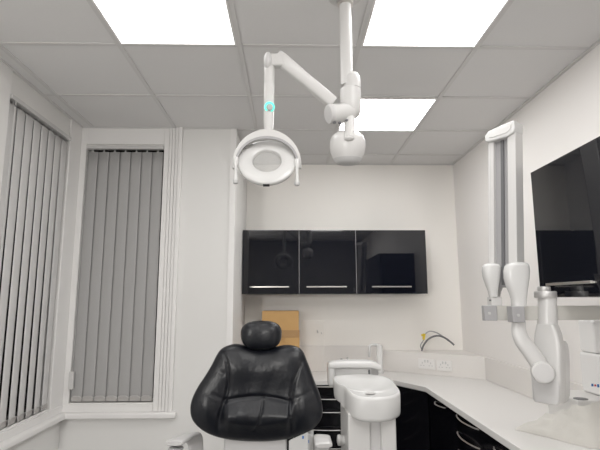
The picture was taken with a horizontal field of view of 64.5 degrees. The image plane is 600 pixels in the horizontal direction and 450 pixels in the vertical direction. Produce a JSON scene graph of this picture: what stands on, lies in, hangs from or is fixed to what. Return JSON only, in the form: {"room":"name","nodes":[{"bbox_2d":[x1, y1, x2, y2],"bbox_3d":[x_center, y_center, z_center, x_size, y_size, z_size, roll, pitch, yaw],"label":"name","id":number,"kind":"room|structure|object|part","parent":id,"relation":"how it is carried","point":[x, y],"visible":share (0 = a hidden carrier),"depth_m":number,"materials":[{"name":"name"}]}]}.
{"room":"dental clinic","nodes":[
{"label":"dental clinic","id":0,"kind":"room"},
{"bbox_2d":[0,73,70,449],"bbox_3d":[-1.620,0.224,0.600,0.120,2.783,5.720,0,-9,-1],"label":"wall","id":1,"kind":"structure","parent":0,"point":[48,439],"depth_m":3.04,"materials":[{"name":"paint"}]},
{"bbox_2d":[0,102,57,422],"bbox_3d":[-1.679,0.225,2.825,0.023,1.813,0.718,0,-9,-1],"label":"window","id":2,"kind":"structure","parent":1,"relation":"in","point":[9,393],"depth_m":2.87,"materials":[{"name":"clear glass"}]},
{"bbox_2d":[0,94,71,428],"bbox_3d":[-1.594,0.223,2.827,0.054,1.802,0.714,0,-9,-1],"label":"vertical blind","id":3,"kind":"object","parent":2,"relation":"attached to","point":[20,123],"visible":1,"depth_m":2.80,"materials":[{"name":"grey fabric"}]},
{"bbox_3d":[-1.571,0.091,2.509,0.003,1.582,0.010,0,-9,-1],"label":"pull cord","id":4,"kind":"part","parent":3,"relation":"part of","materials":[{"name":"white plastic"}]},
{"bbox_3d":[-1.596,1.084,2.690,0.004,0.017,0.656,0,-9,-1],"label":"bead chain","id":5,"kind":"part","parent":3,"relation":"part of","materials":[{"name":"white plastic"}]},
{"bbox_3d":[-1.605,-0.654,2.966,0.036,0.026,0.714,0,-9,-1],"label":"head rail","id":6,"kind":"part","parent":3,"relation":"part of","materials":[{"name":"white plastic"}]},
{"bbox_2d":[0,60,87,410],"bbox_3d":[-1.580,0.185,2.834,0.050,2.008,1.080,0,-9,-1],"label":"trim","id":7,"kind":"structure","parent":1,"relation":"attached to","point":[59,394],"depth_m":3.26,"materials":[{"name":"white paint"}]},
{"bbox_2d":[0,404,152,441],"bbox_3d":[-1.287,1.099,2.331,0.617,0.045,1.800,0,-9,-1],"label":"trim","id":8,"kind":"structure","parent":1,"relation":"attached to","point":[13,431],"depth_m":3.20,"materials":[{"name":"white paint"}]},
{"bbox_2d":[0,411,176,449],"bbox_3d":[-1.204,1.133,2.277,0.782,0.040,1.900,0,-9,-1],"label":"window sill","id":9,"kind":"structure","parent":1,"relation":"attached to","point":[6,444],"depth_m":3.16,"materials":[{"name":"white paint"}]},
{"bbox_2d":[58,127,237,449],"bbox_3d":[-1.043,0.660,3.363,1.146,2.783,0.150,0,-9,-1],"label":"wall","id":10,"kind":"structure","parent":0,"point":[201,313],"depth_m":3.36,"materials":[{"name":"paint"}]},
{"bbox_2d":[68,145,163,401],"bbox_3d":[-1.283,0.306,3.357,0.565,1.802,0.054,0,-9,-1],"label":"vertical blind","id":11,"kind":"object","parent":10,"relation":"attached to","point":[145,205],"visible":1,"depth_m":3.36,"materials":[{"name":"grey fabric"}]},
{"bbox_3d":[-1.550,0.224,3.348,0.011,1.582,0.002,0,-9,-1],"label":"pull cord","id":12,"kind":"part","parent":11,"relation":"part of","materials":[{"name":"white plastic"}]},
{"bbox_3d":[-1.285,-0.570,3.505,0.563,0.026,0.036,0,-9,-1],"label":"head rail","id":13,"kind":"part","parent":11,"relation":"part of","materials":[{"name":"white plastic"}]},
{"bbox_2d":[82,150,163,400],"bbox_3d":[-1.284,0.322,3.440,0.567,1.813,0.023,0,-9,-1],"label":"window","id":14,"kind":"structure","parent":10,"relation":"in","point":[98,151],"depth_m":3.47,"materials":[{"name":"clear glass"}]},
{"bbox_2d":[234,136,246,344],"bbox_3d":[-0.544,0.736,3.847,0.120,2.783,0.810,0,-9,-1],"label":"wall","id":15,"kind":"structure","parent":0,"point":[242,182],"depth_m":3.79,"materials":[{"name":"paint"}]},
{"bbox_2d":[0,0,599,163],"bbox_3d":[-0.028,-1.135,1.258,3.328,0.100,6.770,0,-9,-1],"label":"ceiling","id":16,"kind":"structure","parent":0,"point":[550,23],"depth_m":2.64,"materials":[{"name":"tile"}]},
{"bbox_2d":[91,0,236,45],"bbox_3d":[-0.598,-0.946,2.086,0.576,0.009,0.576,0,-9,-1],"label":"recessed light","id":17,"kind":"object","parent":16,"relation":"in","point":[132,22],"visible":1,"depth_m":2.18,"materials":[{"name":"white paint"}]},
{"bbox_2d":[232,0,365,186],"bbox_3d":[0.012,-0.553,1.855,0.525,0.861,0.160,3,-10,-20],"label":"light","id":18,"kind":"object","parent":16,"relation":"hanging from","point":[347,146],"visible":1,"depth_m":1.83,"materials":[{"name":"white plastic"}]},
{"bbox_3d":[-0.236,-0.201,1.744,0.021,0.101,0.028,0,-9,-1],"label":"handle","id":19,"kind":"part","parent":18,"relation":"part of","materials":[{"name":"white plastic"}]},
{"bbox_3d":[-0.118,-0.487,1.817,0.041,0.291,0.040,0,-9,-1],"label":"drop arm","id":20,"kind":"part","parent":18,"relation":"part of","materials":[{"name":"white plastic"}]},
{"bbox_3d":[-0.114,-0.441,1.787,0.023,0.026,0.023,0,-9,-1],"label":"knob","id":21,"kind":"part","parent":18,"relation":"part of","materials":[{"name":"grey plastic"}]},
{"bbox_3d":[-0.012,-0.194,1.747,0.021,0.101,0.028,0,-9,-1],"label":"handle","id":22,"kind":"part","parent":18,"relation":"part of","materials":[{"name":"white plastic"}]},
{"bbox_3d":[0.019,-0.568,1.856,0.256,0.205,0.044,2,-9,-14],"label":"swing arm","id":23,"kind":"part","parent":18,"relation":"part of","materials":[{"name":"white plastic"}]},
{"bbox_2d":[0,0,599,164],"bbox_3d":[-0.028,-1.081,1.249,3.088,0.008,6.530,0,-9,-1],"label":"grid","id":24,"kind":"object","parent":16,"relation":"attached to","point":[239,46],"visible":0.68,"depth_m":2.78,"materials":[{"name":"white metal"}]},
{"bbox_2d":[338,98,436,130],"bbox_3d":[0.577,-0.758,3.295,0.576,0.009,0.576,0,-9,-1],"label":"recessed light","id":25,"kind":"object","parent":16,"relation":"in","point":[377,114],"visible":0.76,"depth_m":3.27,"materials":[{"name":"white paint"}]},
{"bbox_2d":[361,0,508,47],"bbox_3d":[0.601,-0.945,2.110,0.576,0.009,0.576,0,-9,-1],"label":"recessed light","id":26,"kind":"object","parent":16,"relation":"in","point":[391,23],"visible":1,"depth_m":2.19,"materials":[{"name":"white paint"}]},
{"bbox_2d":[245,165,462,349],"bbox_3d":[0.479,0.809,4.327,2.186,2.783,0.120,0,-9,-1],"label":"wall","id":27,"kind":"structure","parent":0,"point":[327,197],"depth_m":4.39,"materials":[{"name":"paint"}]},
{"bbox_2d":[242,230,298,294],"bbox_3d":[-0.247,0.333,4.138,0.476,0.535,0.374,0,-9,-1],"label":"upper cabinet","id":28,"kind":"object","parent":27,"relation":"attached to","point":[270,258],"visible":1,"depth_m":3.98,"materials":[{"name":"black laminate"}]},
{"bbox_3d":[-0.253,0.512,3.933,0.325,0.010,0.025,0,-9,-1],"label":"handle","id":29,"kind":"part","parent":28,"relation":"part of","materials":[{"name":"metal"}]},
{"bbox_2d":[299,230,356,293],"bbox_3d":[0.230,0.333,4.147,0.480,0.535,0.374,0,-9,-1],"label":"upper cabinet","id":30,"kind":"object","parent":27,"relation":"attached to","point":[327,258],"visible":0.99,"depth_m":3.99,"materials":[{"name":"black laminate"}]},
{"bbox_3d":[0.221,0.513,3.942,0.333,0.010,0.025,0,-9,-1],"label":"handle","id":31,"kind":"part","parent":30,"relation":"part of","materials":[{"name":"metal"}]},
{"bbox_2d":[356,230,427,293],"bbox_3d":[0.766,0.334,4.158,0.594,0.535,0.374,0,-9,-1],"label":"upper cabinet","id":32,"kind":"object","parent":27,"relation":"attached to","point":[387,261],"visible":0.99,"depth_m":4.00,"materials":[{"name":"laminate"}]},
{"bbox_3d":[0.763,0.513,3.953,0.327,0.010,0.025,0,-9,-1],"label":"handle","id":33,"kind":"part","parent":32,"relation":"part of","materials":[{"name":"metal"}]},
{"bbox_2d":[420,331,448,347],"bbox_3d":[1.163,0.997,4.105,0.257,0.165,0.024,0,-9,-1],"label":"cable","id":34,"kind":"object","parent":27,"relation":"attached to","point":[423,334],"visible":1,"depth_m":4.11,"materials":[{"name":"grey plastic"}]},
{"bbox_2d":[421,335,454,350],"bbox_3d":[1.182,1.015,4.086,0.295,0.137,0.015,0,-9,-1],"label":"cable","id":35,"kind":"object","parent":27,"relation":"attached to","point":[429,338],"visible":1,"depth_m":4.08,"materials":[{"name":"grey plastic"}]},
{"bbox_2d":[453,44,599,384],"bbox_3d":[1.579,0.290,1.065,0.120,2.783,6.530,0,-9,-1],"label":"wall","id":36,"kind":"structure","parent":0,"point":[564,117],"depth_m":3.08,"materials":[{"name":"paint"}]},
{"bbox_2d":[482,121,599,404],"bbox_3d":[1.124,0.135,1.954,0.769,1.135,0.221,1,-9,-6],"label":"dental x-ray arm","id":37,"kind":"object","parent":36,"relation":"attached to","point":[547,357],"visible":1,"depth_m":1.92,"materials":[{"name":"white plastic"}]},
{"bbox_3d":[0.828,-0.059,2.028,0.081,0.629,0.049,7,-11,-38],"label":"folding arm","id":38,"kind":"part","parent":37,"relation":"part of","materials":[{"name":"white plastic"}]},
{"bbox_3d":[0.799,0.314,1.952,0.046,0.036,0.040,0,-9,-1],"label":"pivot post","id":39,"kind":"part","parent":37,"relation":"part of","materials":[{"name":"white plastic"}]},
{"bbox_3d":[0.847,-0.396,2.015,0.006,0.036,0.100,7,-11,-38],"label":"cap panel","id":40,"kind":"part","parent":37,"relation":"part of","materials":[{"name":"white plastic"}]},
{"bbox_3d":[0.888,-0.071,1.956,0.092,0.629,0.059,7,-11,-38],"label":"folding arm","id":41,"kind":"part","parent":37,"relation":"part of","materials":[{"name":"white plastic"}]},
{"bbox_3d":[0.951,0.639,1.831,0.036,0.083,0.102,7,-11,-38],"label":"plate","id":42,"kind":"part","parent":37,"relation":"part of","materials":[{"name":"grey plastic"}]},
{"bbox_2d":[531,136,599,296],"bbox_3d":[1.276,-0.046,1.599,0.464,0.565,1.092,0,-9,-1],"label":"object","id":43,"kind":"object","parent":36,"relation":"attached to","point":[565,190],"visible":0.94,"depth_m":1.86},
{"bbox_3d":[1.051,0.228,1.854,0.025,0.010,0.306,0,-9,-1],"label":"handle","id":44,"kind":"part","parent":43,"relation":"part of","materials":[{"name":"metal"}]},
{"bbox_3d":[-0.021,1.712,0.807,3.328,0.100,6.770,0,-9,-1],"label":"floor","id":45,"kind":"structure","parent":0,"visible":0},
{"bbox_2d":[166,321,331,449],"bbox_3d":[-0.192,1.059,1.535,0.673,1.420,1.330,0,-9,-1],"label":"dental chair","id":46,"kind":"object","parent":45,"relation":"on","point":[257,394],"visible":1,"depth_m":2.14,"materials":[{"name":"black leather"}]},
{"bbox_3d":[-0.483,1.130,2.016,0.087,0.496,0.318,-2,-9,9],"label":"armrest","id":47,"kind":"part","parent":46,"relation":"part of","materials":[{"name":"grey plastic"}]},
{"bbox_3d":[-0.196,0.767,2.167,0.596,0.435,0.143,0,-9,-1],"label":"backrest","id":48,"kind":"part","parent":46,"relation":"part of","materials":[{"name":"black leather"}]},
{"bbox_3d":[0.090,1.152,2.055,0.088,0.471,0.220,0,-9,-1],"label":"armrest","id":49,"kind":"part","parent":46,"relation":"part of","materials":[{"name":"grey plastic"}]},
{"bbox_2d":[294,385,340,449],"bbox_3d":[0.260,1.706,3.852,0.620,0.864,0.494,0,-9,-1],"label":"base cabinet","id":50,"kind":"object","parent":45,"relation":"on","point":[329,424],"visible":0.23,"depth_m":3.67,"materials":[{"name":"black laminate"}]},
{"bbox_3d":[0.264,1.609,3.661,0.616,0.111,0.020,0,-9,-1],"label":"drawer","id":51,"kind":"part","parent":50,"relation":"part of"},
{"bbox_3d":[0.263,1.290,3.712,0.616,0.075,0.020,0,-9,-1],"label":"drawer","id":52,"kind":"part","parent":50,"relation":"part of","materials":[{"name":"black laminate"}]},
{"bbox_3d":[0.264,1.488,3.680,0.616,0.126,0.020,0,-9,-1],"label":"drawer","id":53,"kind":"part","parent":50,"relation":"part of","materials":[{"name":"black laminate"}]},
{"bbox_3d":[0.264,1.377,3.698,0.616,0.092,0.020,0,-9,-1],"label":"drawer","id":54,"kind":"part","parent":50,"relation":"part of","materials":[{"name":"black laminate"}]},
{"bbox_3d":[0.265,1.834,3.626,0.616,0.336,0.020,0,-9,-1],"label":"drawer","id":55,"kind":"part","parent":50,"relation":"part of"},
{"bbox_2d":[327,359,399,449],"bbox_3d":[0.303,1.264,2.164,0.308,1.208,0.542,0,-9,-1],"label":"cuspidor","id":56,"kind":"object","parent":45,"relation":"on","point":[370,401],"visible":1,"depth_m":2.03,"materials":[{"name":"white plastic"}]},
{"bbox_3d":[0.184,0.976,2.158,0.033,0.050,0.050,0,-9,-1],"label":"knob","id":57,"kind":"part","parent":56,"relation":"part of","materials":[{"name":"white plastic"}]},
{"bbox_2d":[327,362,377,385],"bbox_3d":[0.275,0.785,2.466,0.264,0.147,0.095,0,-9,-1],"label":"faucet","id":58,"kind":"object","parent":56,"relation":"attached to","point":[365,369],"depth_m":2.43,"materials":[{"name":"white plastic"}]},
{"bbox_2d":[328,359,380,369],"bbox_3d":[0.281,0.727,2.473,0.264,0.051,0.100,0,-9,-1],"label":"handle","id":59,"kind":"object","parent":56,"relation":"attached to","point":[346,364],"depth_m":2.43,"materials":[{"name":"white plastic"}]},
{"bbox_3d":[0.249,1.329,2.093,0.097,1.019,0.300,0,-9,-1],"label":"pedestal panel","id":60,"kind":"part","parent":56,"relation":"part of","materials":[{"name":"white plastic"}]},
{"bbox_2d":[333,374,399,421],"bbox_3d":[0.309,0.790,2.201,0.293,0.130,0.466,0,-9,-1],"label":"bowl","id":61,"kind":"object","parent":56,"relation":"on","point":[362,397],"depth_m":2.08,"materials":[{"name":"white ceramic"}]},
{"bbox_3d":[0.374,1.329,2.096,0.066,1.019,0.300,0,-9,-1],"label":"pedestal panel","id":62,"kind":"part","parent":56,"relation":"part of","materials":[{"name":"white plastic"}]},
{"bbox_2d":[396,385,430,449],"bbox_3d":[1.004,1.683,3.719,0.858,0.864,0.770,0,-9,-1],"label":"base cabinet","id":63,"kind":"object","parent":45,"relation":"on","point":[413,432],"visible":0.09,"depth_m":3.50,"materials":[{"name":"black laminate"}]},
{"bbox_2d":[429,394,456,449],"bbox_3d":[1.166,1.576,3.045,0.564,0.864,0.520,0,-9,-1],"label":"base cabinet","id":64,"kind":"object","parent":45,"relation":"on","point":[442,419],"visible":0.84,"depth_m":3.08,"materials":[{"name":"black laminate"}]},
{"bbox_2d":[454,412,483,449],"bbox_3d":[1.176,1.502,2.577,0.564,0.864,0.420,0,-9,-1],"label":"base cabinet","id":65,"kind":"object","parent":45,"relation":"on","point":[468,436],"visible":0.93,"depth_m":2.63,"materials":[{"name":"black laminate"}]},
{"bbox_3d":[0.912,1.091,2.637,0.039,0.007,0.338,0,-9,-1],"label":"handle","id":66,"kind":"part","parent":65,"relation":"part of","materials":[{"name":"silver metal"}]},
{"bbox_3d":[0.913,1.185,2.622,0.039,0.007,0.338,0,-9,-1],"label":"handle","id":67,"kind":"part","parent":65,"relation":"part of","materials":[{"name":"silver metal"}]},
{"bbox_3d":[0.937,1.222,2.616,0.020,0.096,0.416,0,-9,-1],"label":"drawer","id":68,"kind":"part","parent":65,"relation":"part of","materials":[{"name":"black laminate"}]},
{"bbox_2d":[483,431,509,449],"bbox_3d":[1.186,1.422,2.070,0.564,0.864,0.600,0,-9,-1],"label":"base cabinet","id":69,"kind":"object","parent":45,"relation":"on","point":[489,443],"visible":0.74,"depth_m":2.32,"materials":[{"name":"black laminate"}]},
{"bbox_3d":[-0.268,1.706,3.841,0.430,0.864,0.494,0,-9,-1],"label":"base cabinet","id":70,"kind":"object","parent":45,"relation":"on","visible":0},
{"bbox_2d":[300,345,599,449],"bbox_3d":[0.518,0.902,2.364,1.944,0.255,3.730,0,-9,-1],"label":"countertop","id":71,"kind":"structure","parent":70,"relation":"on","point":[495,396],"depth_m":3.29,"materials":[{"name":"laminate"}]},
{"bbox_2d":[262,310,299,347],"bbox_3d":[-0.163,0.999,4.061,0.314,0.526,0.260,0,-9,-1],"label":"cardboard box","id":72,"kind":"object","parent":71,"relation":"on","point":[288,320],"visible":0.44,"depth_m":3.98,"materials":[{"name":"brown cardboard"}]},
{"bbox_2d":[368,343,383,373],"bbox_3d":[0.645,1.137,4.056,0.132,0.247,0.060,0,-9,-1],"label":"mixer tap","id":73,"kind":"object","parent":71,"relation":"on","point":[379,348],"visible":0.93,"depth_m":4.04,"materials":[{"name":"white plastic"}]},
{"bbox_3d":[0.630,1.047,4.068,0.101,0.064,0.029,0,-9,-1],"label":"spout","id":74,"kind":"part","parent":73,"relation":"part of","materials":[{"name":"white plastic"}]},
{"bbox_2d":[418,358,434,369],"bbox_3d":[1.058,1.162,3.971,0.144,0.084,0.014,-6,-11,34],"label":"wall socket","id":75,"kind":"object","parent":71,"relation":"attached to","point":[429,364],"visible":1,"depth_m":3.97,"materials":[{"name":"plastic"}]},
{"bbox_3d":[1.092,1.159,3.963,0.733,0.175,0.515,0,-9,-1],"label":"corner panel","id":76,"kind":"part","parent":71,"relation":"part of","materials":[{"name":"laminate"}]},
{"bbox_2d":[437,360,451,371],"bbox_3d":[1.181,1.152,3.886,0.120,0.084,0.014,-6,-11,34],"label":"wall socket","id":77,"kind":"object","parent":71,"relation":"attached to","point":[442,365],"visible":1,"depth_m":3.88,"materials":[{"name":"plastic"}]},
{"bbox_2d":[515,401,599,448],"bbox_3d":[1.197,0.842,2.108,0.488,0.218,0.150,-6,-11,32],"label":"pack","id":78,"kind":"object","parent":71,"relation":"on","point":[578,425],"visible":1,"depth_m":2.06},
{"bbox_2d":[578,320,599,395],"bbox_3d":[1.416,0.626,2.265,0.171,0.343,0.147,0,-9,-1],"label":"dispenser","id":79,"kind":"object","parent":71,"relation":"on","point":[589,330],"visible":0.97,"depth_m":2.25,"materials":[{"name":"plastic"}]}
]}

